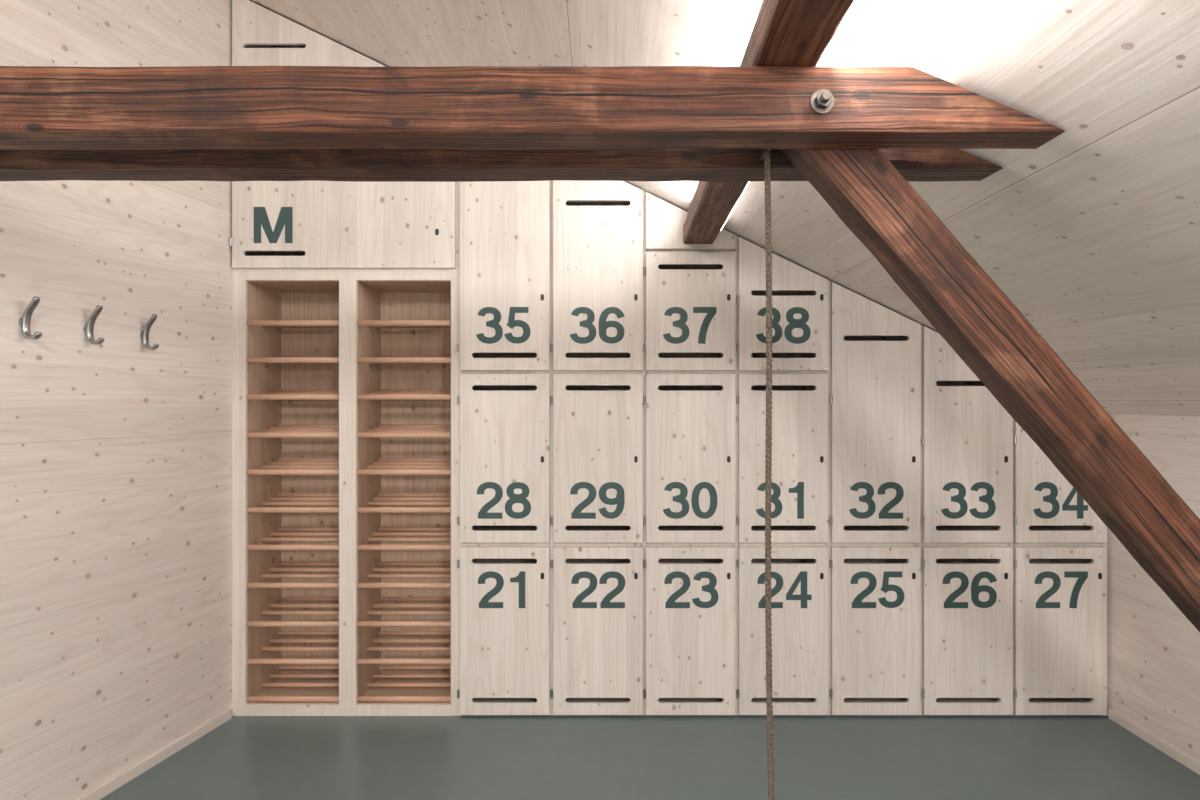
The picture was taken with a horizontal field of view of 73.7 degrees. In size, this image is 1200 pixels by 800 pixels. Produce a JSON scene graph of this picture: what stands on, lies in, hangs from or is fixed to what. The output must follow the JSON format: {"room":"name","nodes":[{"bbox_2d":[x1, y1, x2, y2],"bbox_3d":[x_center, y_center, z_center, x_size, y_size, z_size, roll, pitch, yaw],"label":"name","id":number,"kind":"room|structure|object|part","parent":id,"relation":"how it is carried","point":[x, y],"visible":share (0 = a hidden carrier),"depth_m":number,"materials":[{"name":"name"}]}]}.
{"room":"changing room","nodes":[
{"label":"changing room","id":0,"kind":"room"},
{"bbox_2d":[0,0,231,799],"bbox_3d":[-2.460,-0.531,1.235,1.240,4.222,6.470,0,0,0],"label":"wall","id":1,"kind":"structure","parent":0,"point":[116,453],"depth_m":3.25,"materials":[{"name":"brown wood"}]},
{"bbox_2d":[19,296,41,339],"bbox_3d":[-2.017,-0.291,2.839,0.071,0.153,0.036,0,0,10],"label":"coat hook","id":2,"kind":"object","parent":1,"relation":"attached to","point":[24,322],"visible":1,"depth_m":2.83,"materials":[{"name":"metal"}]},
{"bbox_2d":[83,305,103,344],"bbox_3d":[-1.967,-0.292,3.115,0.071,0.153,0.036,0,0,10],"label":"coat hook","id":3,"kind":"object","parent":1,"relation":"attached to","point":[88,328],"visible":1,"depth_m":3.11,"materials":[{"name":"metal"}]},
{"bbox_2d":[140,314,158,349],"bbox_3d":[-1.913,-0.290,3.404,0.071,0.153,0.036,0,0,10],"label":"coat hook","id":4,"kind":"object","parent":1,"relation":"attached to","point":[144,335],"visible":1,"depth_m":3.40,"materials":[{"name":"metal"}]},
{"bbox_2d":[77,709,231,799],"bbox_3d":[-2.388,1.558,0.988,0.017,0.045,6.078,0,0,10],"label":"baseboard","id":5,"kind":"structure","parent":1,"relation":"attached to","point":[98,793],"depth_m":3.46,"materials":[{"name":"brown wood"}]},
{"bbox_2d":[0,148,1002,181],"bbox_3d":[-0.550,-0.699,2.216,3.267,0.154,0.143,0,0,0],"label":"tie beam","id":6,"kind":"structure","parent":1,"relation":"attached to","point":[676,164],"depth_m":2.15,"materials":[{"name":"brown wood"}]},
{"bbox_2d":[0,66,1064,149],"bbox_3d":[-0.578,-0.699,1.923,3.321,0.154,0.143,0,0,0],"label":"tie beam","id":7,"kind":"structure","parent":1,"relation":"attached to","point":[42,107],"depth_m":1.85,"materials":[{"name":"brown wood"}]},
{"bbox_2d":[759,149,773,799],"bbox_3d":[0.439,0.451,2.070,0.030,2.203,0.160,0,0,0],"label":"rope","id":8,"kind":"object","parent":7,"relation":"hanging from","point":[765,155],"visible":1,"depth_m":2.06,"materials":[{"name":"fabric"}]},
{"bbox_2d":[683,0,853,243],"bbox_3d":[0.415,-0.825,1.230,0.152,0.100,6.440,0,0,2],"label":"beam","id":9,"kind":"structure","parent":7,"relation":"on","point":[784,32],"depth_m":1.78,"materials":[{"name":"brown wood"}]},
{"bbox_2d":[810,89,833,113],"bbox_3d":[0.514,-0.690,1.834,0.056,0.056,0.044,0,0,0],"label":"bolt","id":10,"kind":"object","parent":7,"relation":"attached to","point":[821,101],"visible":1,"depth_m":1.85,"materials":[{"name":"metal"}]},
{"bbox_2d":[100,715,1199,799],"bbox_3d":[-0.220,1.640,1.235,5.760,0.120,6.670,0,0,0],"label":"floor","id":11,"kind":"structure","parent":0,"point":[464,757],"depth_m":3.51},
{"bbox_2d":[232,271,450,715],"bbox_3d":[-1.292,0.467,4.230,1.094,2.227,0.460,0,0,0],"label":"shelving unit","id":12,"kind":"object","parent":11,"relation":"on","point":[341,380],"visible":0.91,"depth_m":4.19,"materials":[{"name":"brown wood"}]},
{"bbox_2d":[232,45,1106,715],"bbox_3d":[0.350,-0.229,4.236,4.378,3.619,0.465,0,0,0],"label":"carcass","id":13,"kind":"object","parent":11,"relation":"on","point":[455,273],"visible":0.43,"depth_m":4.01,"materials":[{"name":"brown wood"}]},
{"bbox_2d":[232,0,385,66],"bbox_3d":[-1.427,-1.834,3.990,0.805,0.389,0.024,0,0,0],"label":"door","id":14,"kind":"structure","parent":13,"relation":"attached to","point":[252,23],"depth_m":3.98,"materials":[{"name":"brown wood"}]},
{"bbox_2d":[232,181,455,268],"bbox_3d":[-1.276,-1.139,3.990,1.108,0.962,0.024,0,0,0],"label":"door","id":15,"kind":"structure","parent":13,"relation":"attached to","point":[337,224],"depth_m":3.98,"materials":[{"name":"brown wood"}]},
{"bbox_2d":[254,207,292,242],"bbox_3d":[-1.625,-0.870,3.977,0.194,0.180,0.001,0,0,0],"label":"letter","id":16,"kind":"object","parent":15,"relation":"attached to","point":[285,217],"visible":1,"depth_m":3.98,"materials":[{"name":"paint"}]},
{"bbox_2d":[460,546,549,714],"bbox_3d":[-0.475,1.150,3.990,0.447,0.835,0.024,0,0,0],"label":"door","id":17,"kind":"structure","parent":13,"relation":"attached to","point":[505,651],"depth_m":3.98,"materials":[{"name":"brown wood"}]},
{"bbox_2d":[478,571,524,607],"bbox_3d":[-0.489,0.944,3.977,0.236,0.183,0.001,0,0,0],"label":"number","id":18,"kind":"object","parent":17,"relation":"attached to","point":[520,578],"visible":1,"depth_m":3.98,"materials":[{"name":"paint"}]},
{"bbox_2d":[460,374,549,542],"bbox_3d":[-0.475,0.291,3.990,0.447,0.838,0.024,0,0,0],"label":"door","id":19,"kind":"structure","parent":13,"relation":"attached to","point":[505,435],"depth_m":3.98,"materials":[{"name":"brown wood"}]},
{"bbox_2d":[477,482,530,518],"bbox_3d":[-0.477,0.499,3.977,0.270,0.183,0.001,0,0,0],"label":"number","id":20,"kind":"object","parent":19,"relation":"attached to","point":[514,498],"visible":1,"depth_m":3.98,"materials":[{"name":"paint"}]},
{"bbox_2d":[460,181,549,370],"bbox_3d":[-0.475,-0.815,3.990,0.447,1.335,0.024,0,0,0],"label":"door","id":21,"kind":"structure","parent":13,"relation":"attached to","point":[505,225],"depth_m":3.98,"materials":[{"name":"brown wood"}]},
{"bbox_2d":[476,307,530,343],"bbox_3d":[-0.480,-0.371,3.977,0.270,0.183,0.001,0,0,0],"label":"number","id":22,"kind":"object","parent":21,"relation":"attached to","point":[512,322],"visible":1,"depth_m":3.98,"materials":[{"name":"paint"}]},
{"bbox_2d":[553,546,642,714],"bbox_3d":[-0.010,1.150,3.990,0.447,0.835,0.024,0,0,0],"label":"door","id":23,"kind":"structure","parent":13,"relation":"attached to","point":[598,652],"depth_m":3.98,"materials":[{"name":"brown wood"}]},
{"bbox_2d":[571,571,624,607],"bbox_3d":[-0.008,0.944,3.977,0.269,0.183,0.001,0,0,0],"label":"number","id":24,"kind":"object","parent":23,"relation":"attached to","point":[577,603],"visible":1,"depth_m":3.98,"materials":[{"name":"paint"}]},
{"bbox_2d":[553,374,642,542],"bbox_3d":[-0.010,0.291,3.990,0.447,0.838,0.024,0,0,0],"label":"door","id":25,"kind":"structure","parent":13,"relation":"attached to","point":[598,435],"depth_m":3.98,"materials":[{"name":"brown wood"}]},
{"bbox_2d":[570,482,624,518],"bbox_3d":[-0.013,0.499,3.977,0.270,0.183,0.001,0,0,0],"label":"number","id":26,"kind":"object","parent":25,"relation":"attached to","point":[619,500],"visible":1,"depth_m":3.98,"materials":[{"name":"paint"}]},
{"bbox_2d":[553,180,642,370],"bbox_3d":[-0.010,-0.703,3.990,0.447,1.111,0.024,0,0,0],"label":"door","id":27,"kind":"structure","parent":13,"relation":"attached to","point":[598,250],"depth_m":3.98,"materials":[{"name":"brown wood"}]},
{"bbox_2d":[570,307,623,343],"bbox_3d":[-0.013,-0.371,3.977,0.274,0.183,0.001,0,0,0],"label":"number","id":28,"kind":"object","parent":27,"relation":"attached to","point":[603,324],"visible":1,"depth_m":3.98,"materials":[{"name":"paint"}]},
{"bbox_2d":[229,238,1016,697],"bbox_3d":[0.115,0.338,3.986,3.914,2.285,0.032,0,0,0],"label":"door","id":29,"kind":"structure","parent":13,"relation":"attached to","point":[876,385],"depth_m":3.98,"materials":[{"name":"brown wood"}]},
{"bbox_3d":[0.115,0.338,3.977,3.914,2.285,0.013,0,0,0],"label":"hinges","id":30,"kind":"part","parent":29,"relation":"part of","materials":[{"name":"grey metal"}]},
{"bbox_2d":[849,482,903,518],"bbox_3d":[1.374,0.499,3.977,0.272,0.183,0.001,0,0,0],"label":"number","id":31,"kind":"object","parent":29,"relation":"attached to","point":[883,514],"visible":1,"depth_m":3.98,"materials":[{"name":"paint"}]},
{"bbox_2d":[646,546,735,714],"bbox_3d":[0.452,1.150,3.990,0.446,0.835,0.024,0,0,0],"label":"door","id":32,"kind":"structure","parent":13,"relation":"attached to","point":[691,652],"depth_m":3.98,"materials":[{"name":"brown wood"}]},
{"bbox_2d":[664,571,717,607],"bbox_3d":[0.454,0.944,3.977,0.269,0.183,0.001,0,0,0],"label":"number","id":33,"kind":"object","parent":32,"relation":"attached to","point":[670,603],"visible":1,"depth_m":3.98,"materials":[{"name":"paint"}]},
{"bbox_2d":[646,374,735,542],"bbox_3d":[0.452,0.291,3.990,0.446,0.838,0.024,0,0,0],"label":"door","id":34,"kind":"structure","parent":13,"relation":"attached to","point":[691,435],"depth_m":3.98,"materials":[{"name":"brown wood"}]},
{"bbox_2d":[663,482,716,518],"bbox_3d":[0.448,0.499,3.977,0.272,0.183,0.001,0,0,0],"label":"number","id":35,"kind":"object","parent":34,"relation":"attached to","point":[680,498],"visible":1,"depth_m":3.98,"materials":[{"name":"paint"}]},
{"bbox_2d":[646,252,735,370],"bbox_3d":[0.452,-0.442,3.990,0.446,0.588,0.024,0,0,0],"label":"door","id":36,"kind":"structure","parent":13,"relation":"attached to","point":[686,289],"depth_m":3.98,"materials":[{"name":"brown wood"}]},
{"bbox_2d":[663,307,716,343],"bbox_3d":[0.446,-0.371,3.977,0.267,0.184,0.001,0,0,0],"label":"number","id":37,"kind":"object","parent":36,"relation":"attached to","point":[711,311],"visible":1,"depth_m":3.98,"materials":[{"name":"paint"}]},
{"bbox_2d":[646,192,735,249],"bbox_3d":[0.452,-0.894,3.990,0.446,0.283,0.024,0,0,0],"label":"panel","id":38,"kind":"object","parent":13,"relation":"attached to","point":[665,221],"visible":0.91,"depth_m":3.98,"materials":[{"name":"brown wood"}]},
{"bbox_2d":[738,546,828,714],"bbox_3d":[0.914,1.150,3.990,0.446,0.835,0.024,0,0,0],"label":"door","id":39,"kind":"structure","parent":13,"relation":"attached to","point":[800,636],"depth_m":3.98,"materials":[{"name":"brown wood"}]},
{"bbox_2d":[757,571,811,607],"bbox_3d":[0.917,0.944,3.977,0.270,0.183,0.001,0,0,0],"label":"number","id":40,"kind":"object","parent":39,"relation":"attached to","point":[802,576],"visible":0.76,"depth_m":3.98,"materials":[{"name":"paint"}]},
{"bbox_2d":[738,374,828,542],"bbox_3d":[0.914,0.291,3.990,0.446,0.838,0.024,0,0,0],"label":"door","id":41,"kind":"structure","parent":13,"relation":"attached to","point":[800,419],"depth_m":3.98,"materials":[{"name":"brown wood"}]},
{"bbox_2d":[756,482,803,518],"bbox_3d":[0.894,0.499,3.977,0.239,0.183,0.001,0,0,0],"label":"number","id":42,"kind":"object","parent":41,"relation":"attached to","point":[799,489],"visible":0.81,"depth_m":3.98,"materials":[{"name":"paint"}]},
{"bbox_2d":[738,237,828,370],"bbox_3d":[0.914,-0.480,3.990,0.446,0.664,0.024,0,0,0],"label":"door","id":43,"kind":"structure","parent":13,"relation":"attached to","point":[786,275],"depth_m":3.98,"materials":[{"name":"brown wood"}]},
{"bbox_2d":[756,307,810,343],"bbox_3d":[0.911,-0.371,3.977,0.273,0.183,0.001,0,0,0],"label":"number","id":44,"kind":"object","parent":43,"relation":"attached to","point":[794,323],"visible":0.92,"depth_m":3.98,"materials":[{"name":"paint"}]},
{"bbox_2d":[831,546,920,714],"bbox_3d":[1.375,1.150,3.990,0.440,0.835,0.024,0,0,0],"label":"door","id":45,"kind":"structure","parent":13,"relation":"attached to","point":[876,652],"depth_m":3.98,"materials":[{"name":"brown wood"}]},
{"bbox_2d":[851,571,903,607],"bbox_3d":[1.380,0.944,3.977,0.267,0.183,0.001,0,0,0],"label":"number","id":46,"kind":"object","parent":45,"relation":"attached to","point":[856,603],"visible":1,"depth_m":3.98,"materials":[{"name":"paint"}]},
{"bbox_2d":[922,546,1012,714],"bbox_3d":[1.833,1.150,3.990,0.442,0.835,0.024,0,0,0],"label":"door","id":47,"kind":"structure","parent":13,"relation":"attached to","point":[967,652],"depth_m":3.98,"materials":[{"name":"brown wood"}]},
{"bbox_2d":[943,571,996,607],"bbox_3d":[1.839,0.944,3.977,0.271,0.183,0.001,0,0,0],"label":"number","id":48,"kind":"object","parent":47,"relation":"attached to","point":[976,589],"visible":1,"depth_m":3.98,"materials":[{"name":"paint"}]},
{"bbox_2d":[922,326,1012,542],"bbox_3d":[1.833,0.171,3.990,0.442,1.078,0.024,0,0,0],"label":"door","id":49,"kind":"structure","parent":13,"relation":"attached to","point":[968,433],"depth_m":3.98,"materials":[{"name":"brown wood"}]},
{"bbox_2d":[941,482,995,518],"bbox_3d":[1.831,0.499,3.977,0.272,0.183,0.001,0,0,0],"label":"number","id":50,"kind":"object","parent":49,"relation":"attached to","point":[958,498],"visible":1,"depth_m":3.98,"materials":[{"name":"paint"}]},
{"bbox_2d":[1014,546,1106,714],"bbox_3d":[2.296,1.150,3.990,0.451,0.835,0.024,0,0,0],"label":"door","id":51,"kind":"structure","parent":13,"relation":"attached to","point":[1061,652],"depth_m":3.98,"materials":[{"name":"brown wood"}]},
{"bbox_2d":[1035,571,1087,607],"bbox_3d":[2.293,0.944,3.977,0.265,0.184,0.001,0,0,0],"label":"number","id":52,"kind":"object","parent":51,"relation":"attached to","point":[1082,576],"visible":1,"depth_m":3.98,"materials":[{"name":"paint"}]},
{"bbox_2d":[1014,420,1106,542],"bbox_3d":[2.296,0.282,3.990,0.451,0.857,0.024,0,0,0],"label":"door","id":53,"kind":"structure","parent":13,"relation":"attached to","point":[1032,467],"depth_m":3.98,"materials":[{"name":"brown wood"}]},
{"bbox_2d":[1033,482,1087,518],"bbox_3d":[2.290,0.499,3.977,0.273,0.183,0.001,0,0,0],"label":"number","id":54,"kind":"object","parent":53,"relation":"attached to","point":[1080,507],"visible":0.97,"depth_m":3.98,"materials":[{"name":"paint"}]},
{"bbox_2d":[780,149,1199,631],"bbox_3d":[1.460,0.406,2.069,2.128,2.343,0.141,0,0,0],"label":"diagonal brace","id":55,"kind":"object","parent":11,"relation":"on","point":[960,300],"visible":0.84,"depth_m":2.00,"materials":[{"name":"brown wood"}]},
{"bbox_2d":[275,45,1049,562],"bbox_3d":[0.350,-0.232,4.520,4.380,3.623,0.100,0,0,0],"label":"ventilation slots","id":56,"kind":"structure","parent":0,"point":[569,203],"depth_m":4.47,"materials":[{"name":"brown wood"}]},
{"bbox_2d":[249,0,1199,416],"bbox_3d":[-0.220,-1.322,1.235,5.760,2.899,6.670,0,0,0],"label":"ceiling","id":57,"kind":"structure","parent":0,"point":[1092,232],"depth_m":2.33,"materials":[{"name":"brown wood"}]},
{"bbox_2d":[720,182,748,230],"bbox_3d":[0.562,-0.845,3.380,0.005,0.080,0.839,0,0,2],"label":"strip light","id":58,"kind":"object","parent":57,"relation":"attached to","point":[748,182],"depth_m":3.35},
{"bbox_2d":[817,0,855,65],"bbox_3d":[0.518,-0.845,1.769,0.005,0.080,0.313,0,0,2],"label":"strip light","id":59,"kind":"object","parent":57,"relation":"attached to","point":[843,20],"depth_m":1.74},
{"bbox_2d":[1107,414,1199,761],"bbox_3d":[2.590,0.825,1.235,0.100,1.510,6.470,0,0,0],"label":"wall","id":60,"kind":"structure","parent":0,"point":[1153,650],"depth_m":3.66,"materials":[{"name":"brown wood"}]},
{"bbox_2d":[1108,709,1199,774],"bbox_3d":[2.533,1.558,0.988,0.014,0.045,5.975,0,0,0],"label":"baseboard","id":61,"kind":"structure","parent":60,"relation":"attached to","point":[1194,765],"depth_m":3.64,"materials":[{"name":"brown wood"}]}
]}

